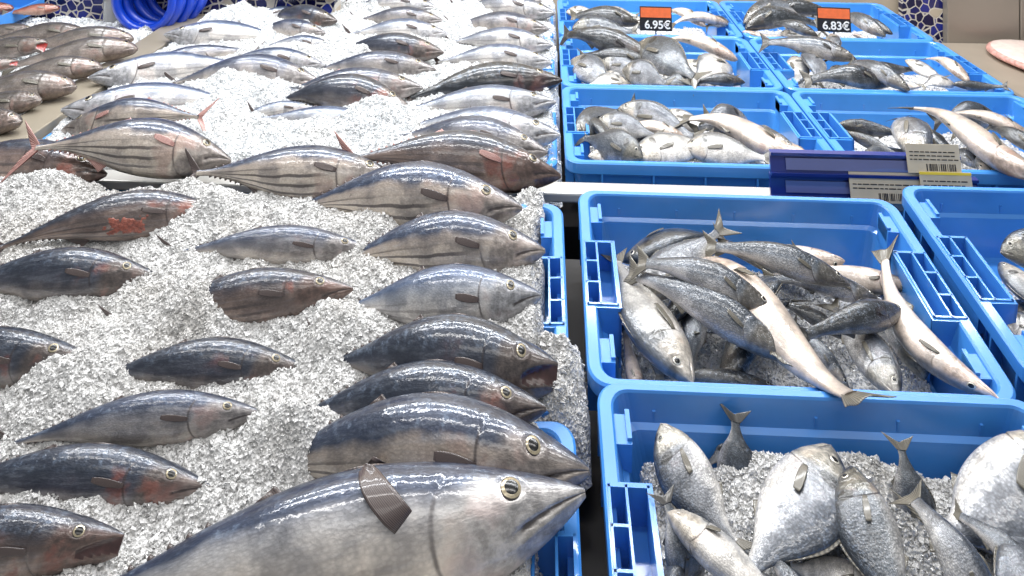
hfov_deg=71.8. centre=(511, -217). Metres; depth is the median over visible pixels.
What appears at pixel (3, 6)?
fish
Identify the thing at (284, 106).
tuna
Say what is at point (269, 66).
tuna
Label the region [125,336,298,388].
tuna
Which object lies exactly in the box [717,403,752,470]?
fish
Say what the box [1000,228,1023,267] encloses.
fish
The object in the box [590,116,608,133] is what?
fish
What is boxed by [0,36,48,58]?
fish
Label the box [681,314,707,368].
fish
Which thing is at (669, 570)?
fish
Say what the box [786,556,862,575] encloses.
fish
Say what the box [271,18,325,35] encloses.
tuna
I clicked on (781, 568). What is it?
fish
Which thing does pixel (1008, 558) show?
fish
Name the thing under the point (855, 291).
fish
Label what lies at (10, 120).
fish
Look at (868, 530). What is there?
fish
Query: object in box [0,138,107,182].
tuna
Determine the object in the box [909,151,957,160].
print
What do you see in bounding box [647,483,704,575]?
fish
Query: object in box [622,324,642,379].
fish
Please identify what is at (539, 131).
tuna
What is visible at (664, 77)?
crushed ice
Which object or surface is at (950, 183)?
print
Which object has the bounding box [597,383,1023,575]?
crate
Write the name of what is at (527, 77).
tuna
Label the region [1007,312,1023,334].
fish
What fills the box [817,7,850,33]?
price tag
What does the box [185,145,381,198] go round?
tuna
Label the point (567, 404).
crushed ice
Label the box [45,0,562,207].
crushed ice
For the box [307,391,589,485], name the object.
tuna
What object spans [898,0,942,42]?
trim
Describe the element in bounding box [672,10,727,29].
fish
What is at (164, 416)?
tuna
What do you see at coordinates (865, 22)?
fish
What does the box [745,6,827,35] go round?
fish
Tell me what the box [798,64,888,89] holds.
fish
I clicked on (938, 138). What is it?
fish
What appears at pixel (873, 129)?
fish
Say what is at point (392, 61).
tuna
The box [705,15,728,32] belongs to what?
fish
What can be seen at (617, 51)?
fish
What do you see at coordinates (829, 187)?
rail
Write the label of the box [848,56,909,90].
fish
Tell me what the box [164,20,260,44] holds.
tuna
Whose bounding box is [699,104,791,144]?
fish
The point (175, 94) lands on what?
tuna
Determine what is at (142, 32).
crushed ice
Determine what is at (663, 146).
fish
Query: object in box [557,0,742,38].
crate
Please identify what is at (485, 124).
tuna
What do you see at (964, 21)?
wall
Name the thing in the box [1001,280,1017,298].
crushed ice
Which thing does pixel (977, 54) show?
countertop
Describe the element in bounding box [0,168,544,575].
crushed ice
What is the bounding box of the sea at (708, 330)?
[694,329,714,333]
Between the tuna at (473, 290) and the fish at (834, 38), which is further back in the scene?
the fish at (834, 38)
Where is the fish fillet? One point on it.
(1009, 51)
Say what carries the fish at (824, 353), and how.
in the crate at (610, 222)
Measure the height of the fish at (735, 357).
0.071 m
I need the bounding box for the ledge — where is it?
[96,170,903,211]
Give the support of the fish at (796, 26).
in the crate at (902, 30)
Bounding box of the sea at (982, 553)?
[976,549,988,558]
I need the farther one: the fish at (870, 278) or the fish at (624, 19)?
the fish at (624, 19)
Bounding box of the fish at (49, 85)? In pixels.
[0,70,76,100]
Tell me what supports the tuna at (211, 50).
in the crate
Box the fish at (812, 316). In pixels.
[785,303,840,338]
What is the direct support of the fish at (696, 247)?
in the crate at (610, 222)
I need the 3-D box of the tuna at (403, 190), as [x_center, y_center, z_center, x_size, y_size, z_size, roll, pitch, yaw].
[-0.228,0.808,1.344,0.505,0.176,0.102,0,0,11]
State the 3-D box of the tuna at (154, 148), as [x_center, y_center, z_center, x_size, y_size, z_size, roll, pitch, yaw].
[-0.807,0.758,1.470,0.439,0.114,0.101,0,0,-7]
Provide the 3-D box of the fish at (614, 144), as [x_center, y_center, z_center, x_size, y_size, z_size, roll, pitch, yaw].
[0.220,0.815,1.599,0.186,0.069,0.053,0,0,43]
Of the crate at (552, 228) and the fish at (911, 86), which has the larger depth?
the fish at (911, 86)
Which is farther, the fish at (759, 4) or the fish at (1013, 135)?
the fish at (759, 4)
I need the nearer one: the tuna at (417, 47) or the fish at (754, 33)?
the tuna at (417, 47)
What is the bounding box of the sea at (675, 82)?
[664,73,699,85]
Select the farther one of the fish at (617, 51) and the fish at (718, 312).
the fish at (617, 51)
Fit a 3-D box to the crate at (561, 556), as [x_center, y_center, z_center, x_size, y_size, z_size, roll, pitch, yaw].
[-0.220,0.964,0.783,0.602,0.209,0.394,0,0,3]
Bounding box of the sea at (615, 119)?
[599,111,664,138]
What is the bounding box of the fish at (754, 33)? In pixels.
[742,30,791,36]
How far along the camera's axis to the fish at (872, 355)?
1.05 m
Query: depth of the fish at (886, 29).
2.32 m
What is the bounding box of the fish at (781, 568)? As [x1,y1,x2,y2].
[773,560,798,575]
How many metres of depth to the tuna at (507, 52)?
2.03 m
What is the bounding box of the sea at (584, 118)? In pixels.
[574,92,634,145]
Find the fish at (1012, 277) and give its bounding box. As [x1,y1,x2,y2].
[997,262,1023,301]
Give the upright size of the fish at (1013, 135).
0.048 m
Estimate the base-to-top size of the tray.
0.040 m
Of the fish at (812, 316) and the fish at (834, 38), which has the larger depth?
the fish at (834, 38)
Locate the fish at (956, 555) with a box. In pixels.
[888,479,991,575]
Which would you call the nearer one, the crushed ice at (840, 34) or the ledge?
the ledge
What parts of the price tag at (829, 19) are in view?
orange panel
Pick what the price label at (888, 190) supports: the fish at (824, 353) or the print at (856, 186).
the print at (856, 186)
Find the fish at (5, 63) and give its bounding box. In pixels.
[0,58,17,71]
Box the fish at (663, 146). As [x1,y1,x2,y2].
[639,132,694,161]
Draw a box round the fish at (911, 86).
[907,81,932,89]
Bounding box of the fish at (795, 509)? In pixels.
[749,443,844,572]
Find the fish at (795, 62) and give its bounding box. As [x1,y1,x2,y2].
[784,56,809,84]
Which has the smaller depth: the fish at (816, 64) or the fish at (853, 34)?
the fish at (816, 64)
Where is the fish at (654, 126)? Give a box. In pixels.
[640,120,683,135]
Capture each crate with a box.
[43,133,248,193]
[522,204,567,417]
[531,421,581,575]
[542,38,554,87]
[543,16,553,39]
[546,112,556,169]
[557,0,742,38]
[559,36,782,99]
[562,86,831,187]
[578,190,1015,410]
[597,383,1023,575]
[719,1,933,42]
[749,38,1013,96]
[792,91,1023,215]
[902,186,1023,401]
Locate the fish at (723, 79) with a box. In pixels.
[697,72,744,86]
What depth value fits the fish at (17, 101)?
1.74 m
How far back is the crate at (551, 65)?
2.05 m
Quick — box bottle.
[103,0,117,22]
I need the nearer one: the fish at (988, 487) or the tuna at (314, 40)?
the fish at (988, 487)
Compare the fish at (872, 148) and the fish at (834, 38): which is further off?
the fish at (834, 38)
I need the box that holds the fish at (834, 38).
[824,34,841,61]
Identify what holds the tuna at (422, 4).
in the crate at (551, 19)
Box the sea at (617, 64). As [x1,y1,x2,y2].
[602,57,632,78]
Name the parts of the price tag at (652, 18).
orange panel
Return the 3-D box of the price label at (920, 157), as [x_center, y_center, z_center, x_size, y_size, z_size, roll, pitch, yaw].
[0.843,0.750,1.414,0.104,0.052,0.014,0,0,3]
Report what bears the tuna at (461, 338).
in the crate at (552, 228)
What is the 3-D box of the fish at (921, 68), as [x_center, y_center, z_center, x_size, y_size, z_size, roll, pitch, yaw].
[1.185,0.816,2.013,0.047,0.033,0.123,0,0,-28]
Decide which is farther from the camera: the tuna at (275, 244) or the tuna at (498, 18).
the tuna at (498, 18)
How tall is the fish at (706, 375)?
0.035 m
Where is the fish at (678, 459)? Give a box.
[653,423,751,550]
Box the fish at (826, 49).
[758,33,856,61]
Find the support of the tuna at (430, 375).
in the crate at (561, 556)
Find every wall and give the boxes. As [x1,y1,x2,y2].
[553,0,897,60]
[943,0,1023,43]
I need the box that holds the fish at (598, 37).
[557,25,640,53]
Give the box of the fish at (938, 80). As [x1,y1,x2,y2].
[914,74,954,90]
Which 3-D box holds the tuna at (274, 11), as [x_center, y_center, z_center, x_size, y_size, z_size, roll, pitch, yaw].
[-0.776,0.816,2.480,0.278,0.080,0.051,0,0,-32]
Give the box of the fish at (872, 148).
[865,145,903,151]
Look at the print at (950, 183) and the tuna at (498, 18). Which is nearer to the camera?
the print at (950, 183)
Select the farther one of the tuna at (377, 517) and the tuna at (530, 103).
the tuna at (530, 103)
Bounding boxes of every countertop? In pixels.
[0,14,914,259]
[942,43,1023,96]
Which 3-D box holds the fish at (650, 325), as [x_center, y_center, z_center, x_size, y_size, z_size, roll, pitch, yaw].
[0.208,0.855,1.146,0.094,0.061,0.272,0,0,-18]
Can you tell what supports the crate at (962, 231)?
on the stand
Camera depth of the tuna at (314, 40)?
2.17 m
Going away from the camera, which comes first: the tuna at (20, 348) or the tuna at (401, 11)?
the tuna at (20, 348)
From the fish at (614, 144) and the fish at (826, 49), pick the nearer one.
the fish at (614, 144)
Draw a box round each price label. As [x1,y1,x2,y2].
[848,171,919,203]
[905,143,961,172]
[919,172,972,186]
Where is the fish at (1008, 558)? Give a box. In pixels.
[994,536,1023,575]
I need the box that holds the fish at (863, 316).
[799,298,900,341]
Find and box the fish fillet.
[986,39,1023,69]
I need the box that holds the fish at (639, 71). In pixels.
[622,59,675,85]
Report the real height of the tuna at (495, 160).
0.106 m
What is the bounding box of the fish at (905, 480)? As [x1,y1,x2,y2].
[881,431,935,518]
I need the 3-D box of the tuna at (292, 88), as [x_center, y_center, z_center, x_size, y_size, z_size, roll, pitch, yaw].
[-0.616,0.825,1.850,0.222,0.057,0.043,0,0,-7]
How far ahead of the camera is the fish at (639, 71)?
1.95 m
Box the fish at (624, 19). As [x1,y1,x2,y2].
[570,5,639,26]
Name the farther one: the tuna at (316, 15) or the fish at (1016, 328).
the tuna at (316, 15)
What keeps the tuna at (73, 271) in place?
on the crushed ice at (166, 307)
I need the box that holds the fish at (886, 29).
[873,18,892,34]
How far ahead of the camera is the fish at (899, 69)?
2.06 m
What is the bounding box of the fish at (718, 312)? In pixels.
[623,254,776,360]
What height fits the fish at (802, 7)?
0.082 m
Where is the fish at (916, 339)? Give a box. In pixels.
[871,234,998,397]
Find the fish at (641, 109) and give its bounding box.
[618,99,706,138]
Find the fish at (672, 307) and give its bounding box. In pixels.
[667,300,687,321]
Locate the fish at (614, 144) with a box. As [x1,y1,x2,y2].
[575,124,642,160]
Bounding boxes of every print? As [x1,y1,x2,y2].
[853,183,919,189]
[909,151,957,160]
[923,180,967,186]
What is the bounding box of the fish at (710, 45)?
[671,34,737,61]
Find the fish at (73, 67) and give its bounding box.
[0,56,102,79]
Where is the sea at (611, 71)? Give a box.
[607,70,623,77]
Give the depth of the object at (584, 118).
1.72 m
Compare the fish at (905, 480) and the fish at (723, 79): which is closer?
the fish at (905, 480)
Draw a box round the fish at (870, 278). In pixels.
[791,240,901,294]
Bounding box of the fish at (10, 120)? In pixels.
[0,108,22,134]
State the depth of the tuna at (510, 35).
2.17 m
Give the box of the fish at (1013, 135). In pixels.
[986,125,1023,149]
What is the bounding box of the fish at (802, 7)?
[785,0,820,16]
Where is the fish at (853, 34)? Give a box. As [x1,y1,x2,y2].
[852,33,883,37]
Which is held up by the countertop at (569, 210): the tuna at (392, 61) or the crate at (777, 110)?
the crate at (777, 110)
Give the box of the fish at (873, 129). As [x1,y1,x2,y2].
[840,119,891,138]
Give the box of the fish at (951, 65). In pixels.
[919,57,969,80]
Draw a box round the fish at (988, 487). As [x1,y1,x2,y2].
[891,430,1023,555]
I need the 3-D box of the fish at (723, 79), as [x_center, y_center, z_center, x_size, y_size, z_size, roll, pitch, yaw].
[0.562,0.816,1.931,0.148,0.052,0.034,0,0,6]
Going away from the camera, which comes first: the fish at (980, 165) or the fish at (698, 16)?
the fish at (980, 165)
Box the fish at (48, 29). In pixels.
[0,22,79,38]
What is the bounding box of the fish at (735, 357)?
[720,298,808,372]
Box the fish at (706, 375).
[650,364,774,385]
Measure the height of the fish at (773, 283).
0.049 m
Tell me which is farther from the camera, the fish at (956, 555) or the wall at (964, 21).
the wall at (964, 21)
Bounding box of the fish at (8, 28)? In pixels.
[0,23,29,35]
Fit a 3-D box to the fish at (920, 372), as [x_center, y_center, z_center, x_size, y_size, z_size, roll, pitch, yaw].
[0.631,0.883,1.156,0.055,0.052,0.165,0,0,2]
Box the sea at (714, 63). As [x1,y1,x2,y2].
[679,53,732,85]
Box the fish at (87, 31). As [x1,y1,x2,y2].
[45,26,133,48]
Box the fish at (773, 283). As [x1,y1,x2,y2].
[759,273,781,295]
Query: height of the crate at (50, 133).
0.132 m
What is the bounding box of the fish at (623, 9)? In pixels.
[614,6,639,15]
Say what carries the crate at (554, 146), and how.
on the countertop at (569, 210)
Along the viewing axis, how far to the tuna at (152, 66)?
1.95 m
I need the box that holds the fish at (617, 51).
[577,47,640,59]
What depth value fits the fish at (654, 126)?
1.68 m
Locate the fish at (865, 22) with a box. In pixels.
[850,12,885,36]
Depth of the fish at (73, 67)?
1.92 m
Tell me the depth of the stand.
0.99 m
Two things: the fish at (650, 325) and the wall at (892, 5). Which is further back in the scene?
the wall at (892, 5)
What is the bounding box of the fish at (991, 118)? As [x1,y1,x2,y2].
[955,110,1023,130]
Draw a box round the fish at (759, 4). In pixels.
[743,0,837,32]
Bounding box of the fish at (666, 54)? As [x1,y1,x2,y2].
[639,35,711,95]
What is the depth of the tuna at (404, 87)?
1.86 m
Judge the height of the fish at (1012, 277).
0.042 m
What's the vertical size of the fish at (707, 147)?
0.052 m
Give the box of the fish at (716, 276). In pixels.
[629,245,766,309]
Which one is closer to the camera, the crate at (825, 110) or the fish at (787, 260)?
the fish at (787, 260)
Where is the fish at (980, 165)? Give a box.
[974,157,990,169]
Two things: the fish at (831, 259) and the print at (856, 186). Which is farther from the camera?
the print at (856, 186)
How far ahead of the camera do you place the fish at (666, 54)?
2.02 m
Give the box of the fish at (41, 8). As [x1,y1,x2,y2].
[2,3,59,15]
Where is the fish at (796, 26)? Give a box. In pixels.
[768,19,817,36]
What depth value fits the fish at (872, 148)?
1.64 m
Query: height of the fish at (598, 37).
0.094 m
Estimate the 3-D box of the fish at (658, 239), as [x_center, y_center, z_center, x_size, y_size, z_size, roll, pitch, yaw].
[0.301,0.837,1.287,0.210,0.054,0.067,0,0,-11]
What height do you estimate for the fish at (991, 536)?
0.032 m
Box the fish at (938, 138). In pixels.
[932,129,949,144]
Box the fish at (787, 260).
[702,230,849,286]
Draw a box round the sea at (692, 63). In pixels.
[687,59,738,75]
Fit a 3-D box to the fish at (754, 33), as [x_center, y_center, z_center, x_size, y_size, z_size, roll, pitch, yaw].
[0.838,0.831,2.333,0.165,0.043,0.048,0,0,-6]
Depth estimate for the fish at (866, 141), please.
1.66 m
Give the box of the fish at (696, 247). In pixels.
[643,210,742,300]
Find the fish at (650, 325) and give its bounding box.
[601,248,694,381]
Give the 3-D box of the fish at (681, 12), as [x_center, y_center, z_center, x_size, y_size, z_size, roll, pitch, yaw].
[0.589,0.793,2.438,0.055,0.046,0.187,0,0,-45]
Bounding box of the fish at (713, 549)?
[667,509,763,575]
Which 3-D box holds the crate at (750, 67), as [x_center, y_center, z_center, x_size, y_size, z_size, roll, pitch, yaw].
[0.442,0.879,2.093,0.598,0.132,0.388,0,0,3]
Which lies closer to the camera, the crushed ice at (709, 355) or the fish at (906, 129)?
the crushed ice at (709, 355)
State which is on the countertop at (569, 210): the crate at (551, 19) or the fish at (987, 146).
the crate at (551, 19)
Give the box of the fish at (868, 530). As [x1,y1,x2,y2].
[835,465,908,575]
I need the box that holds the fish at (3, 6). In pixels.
[0,2,13,14]
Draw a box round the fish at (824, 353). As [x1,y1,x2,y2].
[794,314,848,386]
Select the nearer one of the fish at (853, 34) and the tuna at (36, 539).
the tuna at (36, 539)
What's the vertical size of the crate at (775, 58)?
0.132 m
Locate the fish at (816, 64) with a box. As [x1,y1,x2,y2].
[800,52,826,88]
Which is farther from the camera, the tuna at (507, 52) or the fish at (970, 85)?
the tuna at (507, 52)
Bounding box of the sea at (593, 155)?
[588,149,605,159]
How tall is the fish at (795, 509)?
0.046 m
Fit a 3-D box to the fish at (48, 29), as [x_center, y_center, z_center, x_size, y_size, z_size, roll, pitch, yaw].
[-1.480,0.783,2.208,0.312,0.066,0.060,0,0,-7]
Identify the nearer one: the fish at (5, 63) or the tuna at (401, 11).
the fish at (5, 63)
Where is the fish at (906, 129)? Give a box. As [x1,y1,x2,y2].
[888,115,932,151]
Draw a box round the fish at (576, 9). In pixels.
[566,6,588,18]
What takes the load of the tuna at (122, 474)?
in the crate
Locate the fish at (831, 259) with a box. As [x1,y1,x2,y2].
[713,223,844,272]
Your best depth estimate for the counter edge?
2.12 m
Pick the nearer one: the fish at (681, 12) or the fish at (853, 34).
the fish at (853, 34)
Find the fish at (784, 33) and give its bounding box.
[780,29,820,36]
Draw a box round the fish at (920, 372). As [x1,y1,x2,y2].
[876,295,928,380]
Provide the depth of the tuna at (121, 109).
1.66 m
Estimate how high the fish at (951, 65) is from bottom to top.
0.041 m
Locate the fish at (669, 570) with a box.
[664,566,684,575]
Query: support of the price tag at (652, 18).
in the crate at (633, 6)
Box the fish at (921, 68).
[905,59,950,77]
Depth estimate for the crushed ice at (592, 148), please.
1.69 m
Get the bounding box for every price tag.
[640,6,671,34]
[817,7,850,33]
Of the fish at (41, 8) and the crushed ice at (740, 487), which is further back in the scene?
the fish at (41, 8)
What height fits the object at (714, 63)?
0.072 m
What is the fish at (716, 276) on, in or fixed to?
in the crate at (610, 222)
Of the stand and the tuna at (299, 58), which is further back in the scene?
the tuna at (299, 58)
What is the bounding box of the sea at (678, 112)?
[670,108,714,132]
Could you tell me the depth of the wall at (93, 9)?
2.51 m
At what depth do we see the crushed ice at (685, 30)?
2.57 m
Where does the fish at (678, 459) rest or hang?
on the crushed ice at (740, 487)
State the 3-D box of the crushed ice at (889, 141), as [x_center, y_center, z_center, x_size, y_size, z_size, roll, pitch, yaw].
[1.026,0.935,1.675,0.490,0.098,0.310,0,0,3]
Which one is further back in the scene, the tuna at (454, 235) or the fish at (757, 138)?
the fish at (757, 138)
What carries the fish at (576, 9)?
in the crate at (633, 6)
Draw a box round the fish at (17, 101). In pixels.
[0,90,41,113]
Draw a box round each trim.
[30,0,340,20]
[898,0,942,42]
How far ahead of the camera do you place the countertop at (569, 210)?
1.76 m
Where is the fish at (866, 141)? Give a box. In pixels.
[848,131,894,151]
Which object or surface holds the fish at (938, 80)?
in the crate at (775, 58)
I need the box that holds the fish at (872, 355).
[814,298,902,390]
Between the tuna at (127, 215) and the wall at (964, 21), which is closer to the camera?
the tuna at (127, 215)
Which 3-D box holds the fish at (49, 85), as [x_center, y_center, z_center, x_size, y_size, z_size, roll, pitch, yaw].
[-1.284,0.780,1.803,0.325,0.076,0.077,0,0,-12]
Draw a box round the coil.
[111,0,207,31]
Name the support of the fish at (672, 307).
in the crate at (610, 222)
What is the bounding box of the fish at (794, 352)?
[703,255,896,407]
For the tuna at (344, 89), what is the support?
in the crate at (554, 146)
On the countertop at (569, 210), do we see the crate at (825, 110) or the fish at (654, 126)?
the crate at (825, 110)
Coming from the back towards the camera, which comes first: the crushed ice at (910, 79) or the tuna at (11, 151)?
the crushed ice at (910, 79)
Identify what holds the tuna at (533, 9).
in the crate at (551, 19)
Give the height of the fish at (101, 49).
0.078 m
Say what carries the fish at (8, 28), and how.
on the crushed ice at (142, 32)
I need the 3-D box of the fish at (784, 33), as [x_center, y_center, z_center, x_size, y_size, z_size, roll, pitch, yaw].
[0.954,0.833,2.333,0.136,0.036,0.054,0,0,12]
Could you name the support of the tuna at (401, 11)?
in the crate at (551, 19)
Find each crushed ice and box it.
[0,15,152,115]
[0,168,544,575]
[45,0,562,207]
[536,330,591,491]
[581,73,739,86]
[590,131,765,163]
[621,264,931,392]
[624,26,705,34]
[640,450,993,575]
[756,29,876,37]
[799,71,947,90]
[854,132,1023,169]
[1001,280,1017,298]
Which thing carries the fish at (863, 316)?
in the crate at (610, 222)
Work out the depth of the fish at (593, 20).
2.37 m
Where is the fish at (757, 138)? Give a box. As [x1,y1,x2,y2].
[674,113,804,153]
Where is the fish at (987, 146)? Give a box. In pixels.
[896,107,1023,179]
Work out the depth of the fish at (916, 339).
1.06 m
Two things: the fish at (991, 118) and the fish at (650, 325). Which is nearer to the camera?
the fish at (650, 325)
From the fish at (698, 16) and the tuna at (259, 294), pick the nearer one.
the tuna at (259, 294)
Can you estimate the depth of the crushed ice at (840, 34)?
2.56 m
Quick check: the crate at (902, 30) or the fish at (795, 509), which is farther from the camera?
the crate at (902, 30)
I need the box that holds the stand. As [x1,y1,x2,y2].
[565,259,607,575]
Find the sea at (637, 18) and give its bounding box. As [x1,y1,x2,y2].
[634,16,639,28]
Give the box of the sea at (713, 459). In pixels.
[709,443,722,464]
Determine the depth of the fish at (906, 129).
1.60 m
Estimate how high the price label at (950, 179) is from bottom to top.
0.059 m
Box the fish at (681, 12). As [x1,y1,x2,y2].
[672,8,705,26]
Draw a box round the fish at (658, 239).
[622,228,731,264]
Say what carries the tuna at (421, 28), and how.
in the crate at (551, 65)
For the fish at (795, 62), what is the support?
in the crate at (775, 58)
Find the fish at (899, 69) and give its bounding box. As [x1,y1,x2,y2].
[879,61,912,74]
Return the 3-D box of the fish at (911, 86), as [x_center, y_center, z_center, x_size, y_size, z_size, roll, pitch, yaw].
[1.083,0.827,1.940,0.119,0.030,0.035,0,0,7]
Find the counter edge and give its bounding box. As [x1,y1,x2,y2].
[883,5,1023,97]
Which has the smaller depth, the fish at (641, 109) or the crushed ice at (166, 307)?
the crushed ice at (166, 307)
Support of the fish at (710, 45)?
in the crate at (750, 67)
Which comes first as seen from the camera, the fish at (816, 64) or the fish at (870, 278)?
the fish at (870, 278)
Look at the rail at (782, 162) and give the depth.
1.43 m
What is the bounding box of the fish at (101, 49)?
[1,36,137,75]
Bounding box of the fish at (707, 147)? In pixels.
[687,132,774,163]
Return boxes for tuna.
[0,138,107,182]
[0,189,196,252]
[0,246,151,301]
[0,325,77,388]
[0,389,256,446]
[0,443,210,506]
[0,503,124,575]
[1,117,231,181]
[61,82,210,119]
[61,97,219,135]
[88,45,259,87]
[98,267,352,322]
[119,456,585,575]
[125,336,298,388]
[156,224,356,264]
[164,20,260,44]
[164,54,314,83]
[170,40,265,56]
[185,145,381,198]
[205,47,324,68]
[246,99,347,120]
[253,35,323,45]
[254,100,311,115]
[269,6,289,16]
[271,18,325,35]
[278,4,337,26]
[284,87,301,92]
[286,73,406,106]
[290,160,521,224]
[297,67,422,98]
[306,313,557,398]
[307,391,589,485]
[317,359,546,422]
[322,263,540,324]
[323,50,435,74]
[334,129,560,192]
[341,18,447,37]
[346,0,435,9]
[350,6,442,22]
[356,32,443,61]
[362,209,545,271]
[399,115,547,157]
[406,61,561,101]
[416,84,555,116]
[419,106,559,146]
[434,43,552,68]
[443,11,548,34]
[445,27,552,51]
[450,0,555,19]
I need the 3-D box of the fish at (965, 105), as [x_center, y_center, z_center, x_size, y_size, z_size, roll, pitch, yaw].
[1.121,0.825,1.744,0.185,0.068,0.052,0,0,-4]
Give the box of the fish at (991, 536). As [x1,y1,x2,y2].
[953,497,1018,552]
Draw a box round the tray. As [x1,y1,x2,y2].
[0,0,44,23]
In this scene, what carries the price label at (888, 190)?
attached to the rail at (829, 187)
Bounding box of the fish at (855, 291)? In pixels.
[762,268,878,302]
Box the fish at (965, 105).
[926,101,992,130]
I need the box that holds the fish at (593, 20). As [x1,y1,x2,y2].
[572,14,639,33]
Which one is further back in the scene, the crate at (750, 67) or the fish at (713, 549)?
the crate at (750, 67)
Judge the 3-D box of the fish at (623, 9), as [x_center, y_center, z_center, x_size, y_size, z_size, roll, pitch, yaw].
[0.386,0.807,2.494,0.136,0.035,0.052,0,0,7]
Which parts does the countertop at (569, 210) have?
divider strip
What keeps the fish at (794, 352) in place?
in the crate at (610, 222)
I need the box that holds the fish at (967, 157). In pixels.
[959,148,975,168]
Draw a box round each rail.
[768,149,960,179]
[769,171,978,197]
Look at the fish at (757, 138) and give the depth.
1.62 m
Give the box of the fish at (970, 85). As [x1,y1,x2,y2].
[952,80,1009,90]
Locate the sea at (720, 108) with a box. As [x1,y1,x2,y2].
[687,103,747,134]
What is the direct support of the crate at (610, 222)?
on the stand
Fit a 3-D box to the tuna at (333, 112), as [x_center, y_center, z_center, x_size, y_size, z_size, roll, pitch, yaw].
[-0.476,0.822,1.718,0.379,0.072,0.068,0,0,7]

